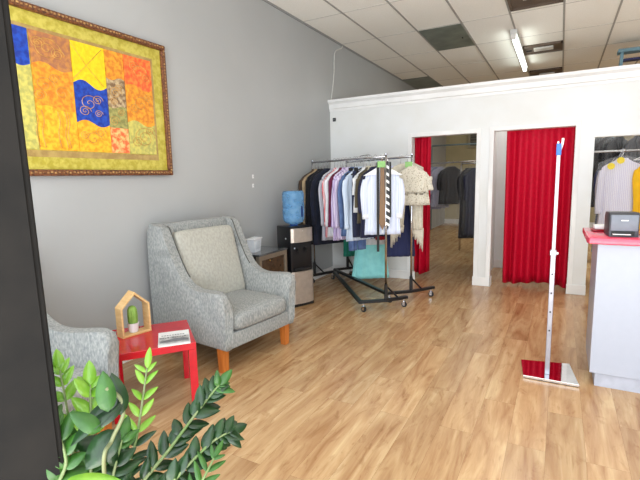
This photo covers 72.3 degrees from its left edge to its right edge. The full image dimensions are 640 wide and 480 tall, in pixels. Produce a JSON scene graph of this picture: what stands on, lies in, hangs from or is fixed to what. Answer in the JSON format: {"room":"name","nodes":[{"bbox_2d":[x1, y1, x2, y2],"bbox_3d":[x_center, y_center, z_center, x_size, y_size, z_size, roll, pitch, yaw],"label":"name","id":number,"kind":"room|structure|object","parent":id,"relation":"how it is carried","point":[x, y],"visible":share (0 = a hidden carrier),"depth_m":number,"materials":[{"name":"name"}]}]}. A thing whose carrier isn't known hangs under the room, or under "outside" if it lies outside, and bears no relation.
{"room":"service shop","nodes":[
{"label":"service shop","id":0,"kind":"room"},
{"bbox_2d":[21,0,445,329],"bbox_3d":[0.395,-1.342,7.347,0.120,3.583,14.700,3,9,28],"label":"wall","id":1,"kind":"structure","parent":0,"point":[249,84],"depth_m":4.37,"materials":[{"name":"grey paint"}]},
{"bbox_2d":[8,0,172,175],"bbox_3d":[-1.753,-1.037,3.217,0.050,1.120,1.635,3,9,28],"label":"framed painting","id":2,"kind":"object","parent":1,"relation":"attached to","point":[94,97],"visible":0.98,"depth_m":3.26,"materials":[{"name":"fabric"}]},
{"bbox_2d":[122,266,332,363],"bbox_3d":[-1.401,0.914,4.111,0.014,0.100,6.764,3,9,28],"label":"baseboard","id":3,"kind":"structure","parent":1,"relation":"attached to","point":[331,267],"depth_m":6.67,"materials":[{"name":"white paint"}]},
{"bbox_2d":[263,0,417,89],"bbox_3d":[0.394,-3.095,7.021,0.020,0.020,14.600,3,9,28],"label":"trim","id":4,"kind":"structure","parent":1,"relation":"attached to","point":[266,1],"depth_m":6.44,"materials":[{"name":"metal"}]},
{"bbox_2d":[303,0,638,80],"bbox_3d":[3.978,-2.987,5.634,7.647,0.004,13.216,3,9,28],"label":"trim","id":5,"kind":"structure","parent":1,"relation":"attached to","point":[398,0],"depth_m":6.53,"materials":[{"name":"metal"}]},
{"bbox_2d":[69,223,639,479],"bbox_3d":[3.847,0.647,5.757,7.847,0.060,14.700,3,9,28],"label":"floor","id":6,"kind":"structure","parent":0,"point":[435,387],"depth_m":3.07,"materials":[{"name":"brown wood"}]},
{"bbox_2d":[0,0,65,479],"bbox_3d":[-0.823,-0.405,0.921,0.328,3.573,0.086,-6,9,-32],"label":"trim","id":7,"kind":"structure","parent":6,"relation":"on","point":[30,431],"depth_m":1.02,"materials":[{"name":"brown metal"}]},
{"bbox_2d":[47,313,118,433],"bbox_3d":[-1.726,0.652,2.259,0.930,1.152,0.898,1,8,15],"label":"armchair","id":8,"kind":"object","parent":6,"relation":"on","point":[100,346],"visible":0.2,"depth_m":2.53,"materials":[{"name":"grey fabric"}]},
{"bbox_2d":[54,366,99,413],"bbox_3d":[-1.591,0.828,2.250,0.660,0.200,0.645,1,8,15],"label":"seat cushion","id":9,"kind":"object","parent":8,"relation":"on","point":[78,370],"depth_m":2.28,"materials":[{"name":"grey fabric"}]},
{"bbox_2d":[46,347,246,479],"bbox_3d":[-0.556,0.814,1.342,0.556,1.038,0.598,3,9,28],"label":"potted plant","id":10,"kind":"object","parent":6,"relation":"on","point":[106,455],"visible":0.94,"depth_m":1.25,"materials":[{"name":"green plant"}]},
{"bbox_2d":[112,320,198,423],"bbox_3d":[-1.152,0.882,3.052,0.520,0.450,0.520,-5,9,-23],"label":"side table","id":11,"kind":"object","parent":6,"relation":"on","point":[134,347],"visible":0.52,"depth_m":2.91,"materials":[{"name":"red paint"}]},
{"bbox_2d":[115,290,151,338],"bbox_3d":[-1.302,0.504,3.051,0.085,0.305,0.208,5,10,39],"label":"frame","id":12,"kind":"object","parent":11,"relation":"on","point":[127,297],"visible":0.98,"depth_m":3.02,"materials":[{"name":"brown wood"}]},
{"bbox_2d":[127,305,138,332],"bbox_3d":[-1.306,0.549,3.057,0.081,0.188,0.081,3,9,28],"label":"potted cactus","id":13,"kind":"object","parent":12,"relation":"on","point":[132,315],"visible":1,"depth_m":3.03,"materials":[{"name":"plant"}]},
{"bbox_2d":[127,321,138,332],"bbox_3d":[-1.305,0.609,3.066,0.081,0.067,0.081,3,9,28],"label":"pot","id":14,"kind":"object","parent":13,"relation":"on","point":[133,326],"depth_m":3.04,"materials":[{"name":"white ceramic"}]},
{"bbox_2d":[158,329,189,347],"bbox_3d":[-0.983,0.660,2.954,0.200,0.008,0.270,-4,9,-19],"label":"magazine","id":15,"kind":"object","parent":11,"relation":"on","point":[180,337],"visible":1,"depth_m":2.94,"materials":[{"name":"paper"}]},
{"bbox_2d":[159,334,189,344],"bbox_3d":[-0.971,0.662,2.919,0.192,0.001,0.135,-4,9,-19],"label":"photo","id":16,"kind":"object","parent":15,"relation":"on","point":[179,338],"depth_m":2.92},
{"bbox_2d":[160,337,188,342],"bbox_3d":[-0.966,0.663,2.910,0.180,0.001,0.065,-4,9,-19],"label":"print","id":17,"kind":"object","parent":15,"relation":"on","point":[173,339],"depth_m":2.91},
{"bbox_2d":[147,215,295,373],"bbox_3d":[-0.841,0.405,3.872,0.930,1.152,0.898,4,10,35],"label":"armchair","id":18,"kind":"object","parent":6,"relation":"on","point":[204,273],"visible":1,"depth_m":3.71,"materials":[{"name":"grey fabric"}]},
{"bbox_2d":[172,225,244,293],"bbox_3d":[-1.002,0.216,3.957,0.294,0.658,0.655,4,10,35],"label":"cushion","id":19,"kind":"object","parent":18,"relation":"on","point":[213,256],"depth_m":3.90,"materials":[{"name":"fabric"}]},
{"bbox_2d":[225,289,285,329],"bbox_3d":[-0.727,0.587,3.819,0.660,0.200,0.645,4,10,35],"label":"seat cushion","id":20,"kind":"object","parent":18,"relation":"on","point":[253,309],"depth_m":3.69,"materials":[{"name":"grey fabric"}]},
{"bbox_2d":[251,246,287,271],"bbox_3d":[-0.677,0.469,4.938,0.422,0.720,0.546,3,9,28],"label":"base cabinet","id":21,"kind":"object","parent":6,"relation":"on","point":[270,258],"visible":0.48,"depth_m":4.84,"materials":[{"name":"brown wood"}]},
{"bbox_2d":[246,237,261,252],"bbox_3d":[-0.716,0.051,4.786,0.106,0.151,0.199,1,8,18],"label":"container","id":22,"kind":"object","parent":21,"relation":"on","point":[254,243],"visible":0.93,"depth_m":4.72,"materials":[{"name":"white plastic"}]},
{"bbox_2d":[277,224,313,306],"bbox_3d":[-0.289,0.297,5.272,0.307,0.950,0.330,-8,10,-38],"label":"water dispenser","id":23,"kind":"object","parent":6,"relation":"on","point":[298,238],"visible":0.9,"depth_m":5.15,"materials":[{"name":"black plastic"}]},
{"bbox_2d":[282,190,304,225],"bbox_3d":[-0.315,-0.378,5.191,0.260,0.412,0.264,-8,10,-38],"label":"water bottle","id":24,"kind":"object","parent":23,"relation":"on","point":[292,201],"visible":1,"depth_m":5.08,"materials":[{"name":"plastic"}]},
{"bbox_2d":[294,266,311,270],"bbox_3d":[-0.199,0.338,5.164,0.245,0.025,0.042,-8,10,-38],"label":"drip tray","id":25,"kind":"object","parent":23,"relation":"on","point":[296,268],"depth_m":5.17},
{"bbox_2d":[311,153,407,311],"bbox_3d":[0.341,-0.163,5.572,0.594,1.749,1.732,-5,9,-27],"label":"rack","id":26,"kind":"object","parent":6,"relation":"on","point":[355,296],"visible":0.91,"depth_m":5.00,"materials":[{"name":"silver metal"}]},
{"bbox_2d":[313,262,323,273],"bbox_3d":[-0.019,0.409,6.368,0.187,0.190,0.040,-8,10,-39],"label":"socket","id":27,"kind":"object","parent":26,"relation":"attached to","point":[314,263],"depth_m":6.31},
{"bbox_2d":[324,168,338,236],"bbox_3d":[0.267,-0.483,5.569,0.490,0.862,0.080,-5,9,-28],"label":"shirt","id":28,"kind":"object","parent":26,"relation":"hanging from","point":[330,230],"visible":0.15,"depth_m":5.45,"materials":[{"name":"white fabric"}]},
{"bbox_2d":[376,162,378,251],"bbox_3d":[0.635,-0.356,4.799,0.028,0.980,0.008,-1,8,1],"label":"strap","id":29,"kind":"object","parent":26,"relation":"hanging from","point":[376,162],"visible":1,"depth_m":4.80,"materials":[{"name":"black fabric"}]},
{"bbox_2d":[379,158,385,229],"bbox_3d":[0.680,-0.500,4.802,0.070,0.782,0.061,-1,8,1],"label":"necktie","id":30,"kind":"object","parent":26,"relation":"hanging from","point":[382,220],"visible":0.9,"depth_m":4.78,"materials":[{"name":"brown fabric"}]},
{"bbox_2d":[386,158,389,228],"bbox_3d":[0.738,-0.500,4.797,0.042,0.782,0.061,-1,8,1],"label":"necktie","id":31,"kind":"object","parent":26,"relation":"hanging from","point":[387,172],"visible":0.97,"depth_m":4.77,"materials":[{"name":"fabric"}]},
{"bbox_2d":[389,162,390,216],"bbox_3d":[0.765,-0.547,4.773,0.020,0.600,0.008,-1,8,1],"label":"strap","id":32,"kind":"object","parent":26,"relation":"hanging from","point":[389,162],"visible":1,"depth_m":4.77,"materials":[{"name":"black fabric"}]},
{"bbox_3d":[0.434,-0.880,5.210,0.349,0.226,0.018,-7,10,-36],"label":"clothes hanger","id":33,"kind":"object","parent":26,"relation":"hanging from","visible":0},
{"bbox_2d":[348,168,365,250],"bbox_3d":[0.446,-0.369,5.280,0.280,0.990,0.076,-7,10,-36],"label":"trousers","id":34,"kind":"object","parent":33,"relation":"hanging from","point":[361,244],"visible":0.21,"depth_m":5.31,"materials":[{"name":"fabric"}]},
{"bbox_3d":[0.504,-0.865,5.093,0.349,0.226,0.018,-6,9,-30],"label":"clothes hanger","id":35,"kind":"object","parent":26,"relation":"hanging from","visible":0},
{"bbox_2d":[352,167,360,237],"bbox_3d":[0.514,-0.443,5.150,0.321,0.810,0.076,-6,9,-30],"label":"suit jacket","id":36,"kind":"object","parent":35,"relation":"hanging from","point":[356,227],"visible":0.21,"depth_m":5.10,"materials":[{"name":"black fabric"}]},
{"label":"clothes hanger","id":37,"kind":"object","parent":26,"relation":"hanging from","visible":0},
{"bbox_2d":[318,168,332,240],"bbox_3d":[0.199,-0.468,5.689,0.508,0.922,0.078,-6,9,-30],"label":"shirt","id":38,"kind":"object","parent":37,"relation":"hanging from","point":[324,238],"visible":0.25,"depth_m":5.57,"materials":[{"name":"fabric"}]},
{"label":"clothes hanger","id":39,"kind":"object","parent":26,"relation":"hanging from","visible":0},
{"bbox_2d":[322,168,335,236],"bbox_3d":[0.235,-0.485,5.623,0.508,0.872,0.081,-6,10,-32],"label":"shirt","id":40,"kind":"object","parent":39,"relation":"hanging from","point":[334,169],"visible":0.17,"depth_m":5.49,"materials":[{"name":"fabric"}]},
{"label":"clothes hanger","id":41,"kind":"object","parent":26,"relation":"hanging from","visible":0},
{"bbox_2d":[328,167,341,226],"bbox_3d":[0.298,-0.542,5.504,0.501,0.727,0.076,-6,9,-30],"label":"shirt","id":42,"kind":"object","parent":41,"relation":"hanging from","point":[330,180],"visible":0.26,"depth_m":5.39,"materials":[{"name":"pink fabric"}]},
{"bbox_3d":[0.323,-0.904,5.397,0.349,0.226,0.018,-6,10,-32],"label":"clothes hanger","id":43,"kind":"object","parent":26,"relation":"hanging from","visible":0},
{"bbox_2d":[331,167,345,240],"bbox_3d":[0.333,-0.454,5.460,0.499,0.892,0.080,-6,10,-32],"label":"shirt","id":44,"kind":"object","parent":43,"relation":"hanging from","point":[343,168],"visible":0.19,"depth_m":5.33,"materials":[{"name":"fabric"}]},
{"label":"clothes hanger","id":45,"kind":"object","parent":26,"relation":"hanging from","visible":0},
{"bbox_2d":[333,167,349,239],"bbox_3d":[0.373,-0.455,5.390,0.502,0.872,0.076,-5,9,-27],"label":"shirt","id":46,"kind":"object","parent":45,"relation":"hanging from","point":[338,178],"visible":0.26,"depth_m":5.27,"materials":[{"name":"fabric"}]},
{"bbox_3d":[0.414,-0.884,5.245,0.349,0.226,0.018,-6,9,-30],"label":"clothes hanger","id":47,"kind":"object","parent":26,"relation":"hanging from","visible":0},
{"bbox_2d":[337,167,353,235],"bbox_3d":[0.422,-0.469,5.303,0.507,0.822,0.077,-6,9,-30],"label":"shirt","id":48,"kind":"object","parent":47,"relation":"hanging from","point":[339,191],"visible":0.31,"depth_m":5.18,"materials":[{"name":"fabric"}]},
{"bbox_3d":[0.459,-0.874,5.169,0.349,0.226,0.018,-6,10,-32],"label":"clothes hanger","id":49,"kind":"object","parent":26,"relation":"hanging from","visible":0},
{"bbox_2d":[342,166,373,241],"bbox_3d":[0.467,-0.435,5.232,0.510,0.872,0.083,-6,10,-32],"label":"shirt","id":50,"kind":"object","parent":49,"relation":"hanging from","point":[347,182],"visible":0.39,"depth_m":5.12,"materials":[{"name":"fabric"}]},
{"label":"clothes hanger","id":51,"kind":"object","parent":26,"relation":"hanging from","visible":0},
{"bbox_2d":[360,167,404,234],"bbox_3d":[0.690,-0.440,4.841,0.497,0.762,0.092,-1,8,1],"label":"shirt","id":52,"kind":"object","parent":51,"relation":"hanging from","point":[368,192],"visible":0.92,"depth_m":4.83,"materials":[{"name":"white fabric"}]},
{"label":"clothes hanger","id":53,"kind":"object","parent":26,"relation":"hanging from","visible":0},
{"bbox_2d":[302,169,316,223],"bbox_3d":[-0.011,-0.503,6.044,0.541,0.942,0.076,-6,9,-30],"label":"suit jacket","id":54,"kind":"object","parent":53,"relation":"hanging from","point":[305,177],"visible":0.1,"depth_m":5.88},
{"label":"clothes hanger","id":55,"kind":"object","parent":26,"relation":"hanging from","visible":0},
{"bbox_2d":[305,169,319,224],"bbox_3d":[0.026,-0.495,5.981,0.550,0.942,0.076,-6,9,-30],"label":"suit jacket","id":56,"kind":"object","parent":55,"relation":"hanging from","point":[317,170],"visible":0.11,"depth_m":5.84,"materials":[{"name":"fabric"}]},
{"label":"clothes hanger","id":57,"kind":"object","parent":26,"relation":"hanging from","visible":0},
{"bbox_2d":[307,169,322,244],"bbox_3d":[0.068,-0.457,5.917,0.554,1.002,0.076,-6,9,-29],"label":"suit jacket","id":58,"kind":"object","parent":57,"relation":"hanging from","point":[320,170],"visible":0.21,"depth_m":5.77,"materials":[{"name":"fabric"}]},
{"bbox_3d":[0.098,-0.952,5.777,0.349,0.226,0.018,-6,9,-31],"label":"clothes hanger","id":59,"kind":"object","parent":26,"relation":"hanging from","visible":0},
{"bbox_2d":[310,168,343,244],"bbox_3d":[0.109,-0.448,5.848,0.558,1.002,0.076,-6,9,-31],"label":"suit jacket","id":60,"kind":"object","parent":59,"relation":"hanging from","point":[314,197],"visible":0.35,"depth_m":5.74,"materials":[{"name":"fabric"}]},
{"bbox_3d":[0.573,-0.850,4.975,0.349,0.226,0.018,-6,10,-33],"label":"clothes hanger","id":61,"kind":"object","parent":26,"relation":"hanging from","visible":0},
{"bbox_2d":[355,166,374,223],"bbox_3d":[0.580,-0.524,5.022,0.488,0.642,0.078,-6,10,-33],"label":"suit jacket","id":62,"kind":"object","parent":61,"relation":"hanging from","point":[367,167],"visible":0.24,"depth_m":4.89,"materials":[{"name":"black fabric"}]},
{"bbox_2d":[333,154,434,302],"bbox_3d":[0.783,-0.253,5.946,0.695,1.803,1.661,-5,9,-23],"label":"rack","id":63,"kind":"object","parent":6,"relation":"on","point":[411,280],"visible":0.65,"depth_m":5.38,"materials":[{"name":"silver metal"}]},
{"label":"clothes hanger","id":64,"kind":"object","parent":63,"relation":"hanging from","visible":0},
{"bbox_2d":[366,239,384,244],"bbox_3d":[0.758,-0.456,5.875,0.437,1.042,0.076,-2,8,-6],"label":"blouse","id":65,"kind":"object","parent":64,"relation":"hanging from","point":[368,241],"visible":0.05,"depth_m":5.92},
{"bbox_2d":[430,143,476,229],"bbox_3d":[4.016,-1.389,11.625,2.156,2.322,0.042,3,9,28],"label":"rail","id":66,"kind":"object","parent":6,"relation":"on","point":[432,146],"visible":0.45,"depth_m":11.94,"materials":[{"name":"metal"}]},
{"bbox_2d":[431,160,475,163],"bbox_3d":[2.941,-0.853,9.880,0.036,1.796,2.183,-7,10,-33],"label":"rail","id":67,"kind":"object","parent":6,"relation":"on","point":[474,160],"visible":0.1,"depth_m":9.66,"materials":[{"name":"silver metal"}]},
{"label":"clothes hanger","id":68,"kind":"object","parent":67,"relation":"hanging from","visible":0},
{"bbox_2d":[430,167,448,206],"bbox_3d":[2.764,-1.214,10.085,0.490,0.922,0.078,1,8,14],"label":"shirt","id":69,"kind":"object","parent":68,"relation":"hanging from","point":[435,193],"visible":0.46,"depth_m":10.10,"materials":[{"name":"fabric"}]},
{"label":"clothes hanger","id":70,"kind":"object","parent":67,"relation":"hanging from","visible":0},
{"bbox_2d":[437,167,449,203],"bbox_3d":[2.901,-1.227,9.875,0.528,0.842,0.076,1,8,14],"label":"suit jacket","id":71,"kind":"object","parent":70,"relation":"hanging from","point":[446,168],"visible":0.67,"depth_m":9.90,"materials":[{"name":"fabric"}]},
{"label":"clothes hanger","id":72,"kind":"object","parent":67,"relation":"hanging from","visible":0},
{"bbox_2d":[441,166,459,203],"bbox_3d":[2.964,-1.226,9.781,0.532,0.822,0.077,1,8,14],"label":"suit jacket","id":73,"kind":"object","parent":72,"relation":"hanging from","point":[449,177],"visible":0.63,"depth_m":9.78,"materials":[{"name":"fabric"}]},
{"bbox_2d":[459,162,475,249],"bbox_3d":[2.979,-0.646,8.625,0.456,1.736,0.034,3,9,28],"label":"rail","id":74,"kind":"object","parent":6,"relation":"on","point":[470,162],"visible":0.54,"depth_m":8.61,"materials":[{"name":"silver metal"}]},
{"label":"clothes hanger","id":75,"kind":"object","parent":74,"relation":"hanging from","visible":0},
{"bbox_2d":[457,168,473,237],"bbox_3d":[2.912,-0.721,8.650,0.446,1.382,0.076,-1,8,0],"label":"suit jacket","id":76,"kind":"object","parent":75,"relation":"hanging from","point":[460,186],"visible":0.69,"depth_m":8.64,"materials":[{"name":"fabric"}]},
{"label":"clothes hanger","id":77,"kind":"object","parent":74,"relation":"hanging from","visible":0},
{"bbox_2d":[463,168,475,235],"bbox_3d":[3.012,-0.745,8.592,0.441,1.322,0.077,-1,8,0],"label":"suit jacket","id":78,"kind":"object","parent":77,"relation":"hanging from","point":[469,180],"visible":0.49,"depth_m":8.56,"materials":[{"name":"fabric"}]},
{"bbox_2d":[521,138,578,386],"bbox_3d":[1.699,0.150,3.193,0.356,1.736,0.374,2,9,20],"label":"pole stand","id":79,"kind":"object","parent":6,"relation":"on","point":[546,371],"visible":1,"depth_m":3.19,"materials":[{"name":"metal"}]},
{"bbox_2d":[582,228,639,392],"bbox_3d":[2.844,0.515,2.837,1.998,1.062,0.645,3,9,28],"label":"counter","id":80,"kind":"object","parent":6,"relation":"on","point":[613,320],"depth_m":2.98,"materials":[{"name":"white laminate"}]},
{"bbox_2d":[590,224,603,231],"bbox_3d":[2.100,-0.091,3.262,0.134,0.052,0.090,2,9,20],"label":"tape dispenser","id":81,"kind":"object","parent":80,"relation":"on","point":[596,227],"visible":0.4,"depth_m":3.24,"materials":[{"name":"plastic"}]},
{"bbox_2d":[582,228,639,245],"bbox_3d":[2.833,0.010,2.766,1.998,0.042,0.645,3,9,28],"label":"countertop","id":82,"kind":"structure","parent":80,"relation":"on","point":[591,237],"depth_m":2.92,"materials":[{"name":"red laminate"}]},
{"bbox_2d":[604,211,639,237],"bbox_3d":[2.075,-0.113,3.013,0.170,0.165,0.235,2,9,24],"label":"printer","id":83,"kind":"object","parent":80,"relation":"on","point":[616,223],"visible":1,"depth_m":2.94,"materials":[{"name":"black plastic"}]},
{"bbox_2d":[591,46,639,251],"bbox_3d":[5.218,-1.380,7.366,0.878,3.443,1.276,3,9,28],"label":"stepladder","id":84,"kind":"object","parent":6,"relation":"on","point":[632,50],"visible":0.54,"depth_m":7.03,"materials":[{"name":"metal"}]},
{"bbox_2d":[268,0,639,88],"bbox_3d":[3.768,-2.959,5.247,7.847,0.060,14.700,3,9,28],"label":"ceiling","id":85,"kind":"structure","parent":0,"point":[383,20],"depth_m":6.45,"materials":[{"name":"tile"}]},
{"bbox_2d":[403,76,440,88],"bbox_3d":[2.324,-3.549,9.915,0.590,0.008,1.170,3,9,28],"label":"ceiling panel","id":86,"kind":"object","parent":85,"relation":"attached to","point":[422,82],"visible":1,"depth_m":9.84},
{"bbox_2d":[419,24,474,50],"bbox_3d":[1.971,-3.084,6.727,0.590,0.020,1.170,3,9,28],"label":"ceiling panel","id":87,"kind":"object","parent":85,"relation":"attached to","point":[452,36],"visible":1,"depth_m":6.65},
{"bbox_2d":[510,29,527,71],"bbox_3d":[3.395,-3.159,7.436,0.100,0.140,2.440,3,9,28],"label":"lamp","id":88,"kind":"object","parent":85,"relation":"attached to","point":[514,34],"visible":0.99,"depth_m":7.03,"materials":[{"name":"plastic"}]},
{"bbox_2d":[507,0,562,11],"bbox_3d":[2.465,-2.848,5.041,0.590,0.042,0.970,3,9,28],"label":"fitting","id":89,"kind":"object","parent":85,"relation":"attached to","point":[514,5],"visible":1,"depth_m":5.39,"materials":[{"name":"metal"}]},
{"bbox_2d":[523,40,562,55],"bbox_3d":[3.722,-3.199,7.331,0.590,0.042,0.540,3,9,28],"label":"fitting","id":90,"kind":"object","parent":85,"relation":"attached to","point":[554,46],"visible":0.94,"depth_m":7.29,"materials":[{"name":"metal"}]},
{"bbox_2d":[529,67,561,75],"bbox_3d":[4.809,-3.503,9.311,0.590,0.042,1.100,3,9,28],"label":"fitting","id":91,"kind":"object","parent":85,"relation":"attached to","point":[557,69],"visible":0.43,"depth_m":9.03,"materials":[{"name":"metal"}]},
{"bbox_2d":[330,80,639,285],"bbox_3d":[3.570,-0.600,5.118,7.647,2.600,0.130,3,9,28],"label":"wall partition","id":92,"kind":"structure","parent":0,"point":[609,109],"depth_m":5.67,"materials":[{"name":"white paint"}]},
{"bbox_2d":[414,137,430,273],"bbox_3d":[1.495,-0.541,6.461,0.334,2.118,0.119,1,8,13],"label":"curtain","id":93,"kind":"object","parent":92,"relation":"hanging from","point":[422,144],"visible":0.42,"depth_m":6.46,"materials":[{"name":"red fabric"}]},
{"bbox_2d":[407,128,480,276],"bbox_3d":[1.695,-0.441,6.090,0.981,2.095,0.012,3,9,28],"label":"trim","id":94,"kind":"structure","parent":92,"relation":"attached to","point":[466,131],"depth_m":5.89,"materials":[{"name":"white paint"}]},
{"bbox_2d":[333,265,585,294],"bbox_3d":[1.770,0.530,6.268,3.471,0.120,0.150,3,9,28],"label":"baseboard","id":95,"kind":"structure","parent":92,"relation":"attached to","point":[480,281],"depth_m":5.98,"materials":[{"name":"white paint"}]},
{"bbox_2d":[328,64,639,111],"bbox_3d":[3.530,-1.866,4.917,7.647,0.164,0.220,3,9,28],"label":"trim","id":96,"kind":"structure","parent":92,"relation":"attached to","point":[624,73],"depth_m":5.53,"materials":[{"name":"white paint"}]},
{"bbox_2d":[485,121,581,284],"bbox_3d":[2.665,-0.393,5.565,1.019,2.105,0.012,3,9,28],"label":"trim","id":97,"kind":"structure","parent":92,"relation":"attached to","point":[577,124],"depth_m":5.42,"materials":[{"name":"white paint"}]},
{"bbox_2d":[502,127,575,287],"bbox_3d":[2.834,-0.456,5.702,0.900,2.133,0.122,3,9,28],"label":"curtain","id":98,"kind":"object","parent":92,"relation":"hanging from","point":[531,156],"visible":0.8,"depth_m":5.71,"materials":[{"name":"red fabric"}]},
{"bbox_2d":[491,131,506,269],"bbox_3d":[3.015,-0.692,6.212,1.230,2.500,1.266,3,9,28],"label":"wall","id":99,"kind":"structure","parent":0,"point":[501,137],"depth_m":6.94,"materials":[{"name":"white paint"}]},
{"bbox_2d":[445,134,633,221],"bbox_3d":[7.294,-2.131,11.853,7.647,3.583,0.120,3,9,28],"label":"wall","id":100,"kind":"structure","parent":0,"point":[459,152],"depth_m":13.38,"materials":[{"name":"beige paint"}]},
{"bbox_2d":[468,134,476,147],"bbox_3d":[4.739,-3.071,12.984,0.660,0.640,0.100,3,9,28],"label":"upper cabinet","id":101,"kind":"object","parent":100,"relation":"attached to","point":[472,138],"visible":0.27,"depth_m":13.07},
{"bbox_2d":[324,0,637,86],"bbox_3d":[3.918,-2.911,5.114,6.866,0.007,14.600,3,9,28],"label":"grid","id":102,"kind":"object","parent":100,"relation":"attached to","point":[326,1],"depth_m":6.41,"materials":[{"name":"metal"}]},
{"bbox_2d":[445,219,594,227],"bbox_3d":[7.299,-0.417,12.035,7.647,0.140,0.015,3,9,28],"label":"baseboard","id":103,"kind":"structure","parent":100,"relation":"attached to","point":[455,221],"depth_m":13.69,"materials":[{"name":"white paint"}]},
{"bbox_3d":[5.997,-1.593,5.902,4.220,0.032,0.030,3,9,28],"label":"rail","id":104,"kind":"object","parent":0,"visible":0},
{"label":"clothes hanger","id":105,"kind":"object","parent":104,"relation":"hanging from","visible":0},
{"bbox_2d":[591,137,612,206],"bbox_3d":[4.456,-1.059,6.830,0.566,1.072,0.083,-3,8,-15],"label":"suit jacket","id":106,"kind":"object","parent":105,"relation":"hanging from","point":[597,162],"visible":0.27,"depth_m":6.73,"materials":[{"name":"fabric"}]},
{"bbox_3d":[4.567,-1.591,6.688,0.349,0.226,0.018,-3,8,-13],"label":"clothes hanger","id":107,"kind":"object","parent":104,"relation":"hanging from","visible":0},
{"bbox_2d":[602,136,627,164],"bbox_3d":[4.579,-1.052,6.763,0.569,1.072,0.078,-3,8,-13],"label":"suit jacket","id":108,"kind":"object","parent":107,"relation":"hanging from","point":[618,143],"visible":0.27,"depth_m":6.67,"materials":[{"name":"fabric"}]},
{"label":"clothes hanger","id":109,"kind":"object","parent":104,"relation":"hanging from","visible":0},
{"bbox_2d":[623,135,639,162],"bbox_3d":[4.790,-1.040,6.650,0.573,1.072,0.077,-4,8,-16],"label":"suit jacket","id":110,"kind":"object","parent":109,"relation":"hanging from","point":[634,143],"visible":0.27,"depth_m":6.55,"materials":[{"name":"fabric"}]},
{"label":"clothes hanger","id":111,"kind":"object","parent":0,"visible":0},
{"bbox_2d":[390,163,423,251],"bbox_3d":[1.045,-0.380,5.258,0.402,1.059,0.063,-1,8,3],"label":"fringed shawl","id":112,"kind":"object","parent":111,"relation":"hanging from","point":[417,230],"visible":0.3,"depth_m":5.26,"materials":[{"name":"fabric"}]},
{"label":"clothes hanger","id":113,"kind":"object","parent":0,"visible":0},
{"bbox_2d":[352,167,365,212],"bbox_3d":[0.542,-0.585,5.076,0.484,0.510,0.074,-7,10,-37],"label":"t-shirt","id":114,"kind":"object","parent":113,"relation":"hanging from","point":[355,210],"visible":0.24,"depth_m":4.94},
{"label":"clothes hanger","id":115,"kind":"object","parent":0,"visible":0},
{"bbox_2d":[357,167,390,237],"bbox_3d":[0.627,-0.429,4.957,0.492,0.790,0.083,-5,9,-27],"label":"blouse","id":116,"kind":"object","parent":115,"relation":"hanging from","point":[362,235],"visible":0.23,"depth_m":4.87,"materials":[{"name":"fabric"}]},
{"bbox_3d":[1.068,-0.876,5.083,0.349,0.226,0.018,-1,8,5],"label":"clothes hanger","id":117,"kind":"object","parent":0,"visible":0},
{"bbox_2d":[399,166,433,204],"bbox_3d":[1.072,-0.633,5.118,0.495,0.450,0.095,-1,8,5],"label":"knit top","id":118,"kind":"object","parent":117,"relation":"hanging from","point":[417,183],"visible":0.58,"depth_m":5.09,"materials":[{"name":"fabric"}]},
{"label":"clothes hanger","id":119,"kind":"object","parent":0,"visible":0},
{"bbox_2d":[343,239,354,256],"bbox_3d":[0.476,-0.402,6.507,0.310,1.290,0.081,-5,9,-24],"label":"dress","id":120,"kind":"object","parent":119,"relation":"hanging from","point":[346,252],"visible":0.06,"depth_m":6.53,"materials":[{"name":"teal fabric"}]},
{"label":"clothes hanger","id":121,"kind":"object","parent":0,"visible":0},
{"bbox_2d":[352,244,388,278],"bbox_3d":[0.696,-0.222,6.057,0.541,1.530,0.082,-2,8,-3],"label":"dress","id":122,"kind":"object","parent":121,"relation":"hanging from","point":[369,263],"visible":0.31,"depth_m":6.11,"materials":[{"name":"fabric"}]},
{"label":"clothes hanger","id":123,"kind":"object","parent":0,"visible":0},
{"bbox_2d":[387,205,414,256],"bbox_3d":[0.988,-0.346,5.386,0.380,1.110,0.081,-1,8,1],"label":"dress","id":124,"kind":"object","parent":123,"relation":"hanging from","point":[400,247],"visible":0.2,"depth_m":5.42,"materials":[{"name":"fabric"}]},
{"bbox_3d":[7.220,-0.971,3.657,0.120,3.583,14.700,3,9,28],"label":"wall","id":125,"kind":"structure","parent":0,"visible":0},
{"bbox_2d":[594,149,639,152],"bbox_3d":[5.671,-1.168,5.341,4.220,0.032,0.030,3,9,28],"label":"rail","id":126,"kind":"object","parent":125,"relation":"attached to","point":[627,150],"visible":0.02,"depth_m":6.16,"materials":[{"name":"silver metal"}]},
{"bbox_3d":[4.079,-1.194,5.951,0.030,0.032,0.950,3,9,28],"label":"rail","id":127,"kind":"object","parent":126,"relation":"attached to","visible":0},
{"bbox_3d":[3.917,-1.068,5.663,0.349,0.226,0.018,4,10,34],"label":"clothes hanger","id":128,"kind":"object","parent":127,"relation":"hanging from","visible":0},
{"bbox_2d":[595,158,639,223],"bbox_3d":[3.928,-0.554,5.736,0.553,1.022,0.076,4,10,34],"label":"shirt","id":129,"kind":"object","parent":128,"relation":"hanging from","point":[614,192],"visible":0.66,"depth_m":5.73,"materials":[{"name":"fabric"}]},
{"bbox_3d":[4.345,-1.171,5.751,0.030,0.032,1.050,3,9,28],"label":"rail","id":130,"kind":"object","parent":126,"relation":"attached to","visible":0},
{"bbox_3d":[4.164,-1.040,5.428,0.349,0.226,0.018,3,9,28],"label":"clothes hanger","id":131,"kind":"object","parent":130,"relation":"hanging from","visible":0},
{"bbox_2d":[632,166,639,228],"bbox_3d":[4.175,-0.526,5.501,0.456,1.022,0.080,3,9,28],"label":"shirt","id":132,"kind":"object","parent":131,"relation":"hanging from","point":[636,175],"visible":0.7,"depth_m":5.55,"materials":[{"name":"fabric"}]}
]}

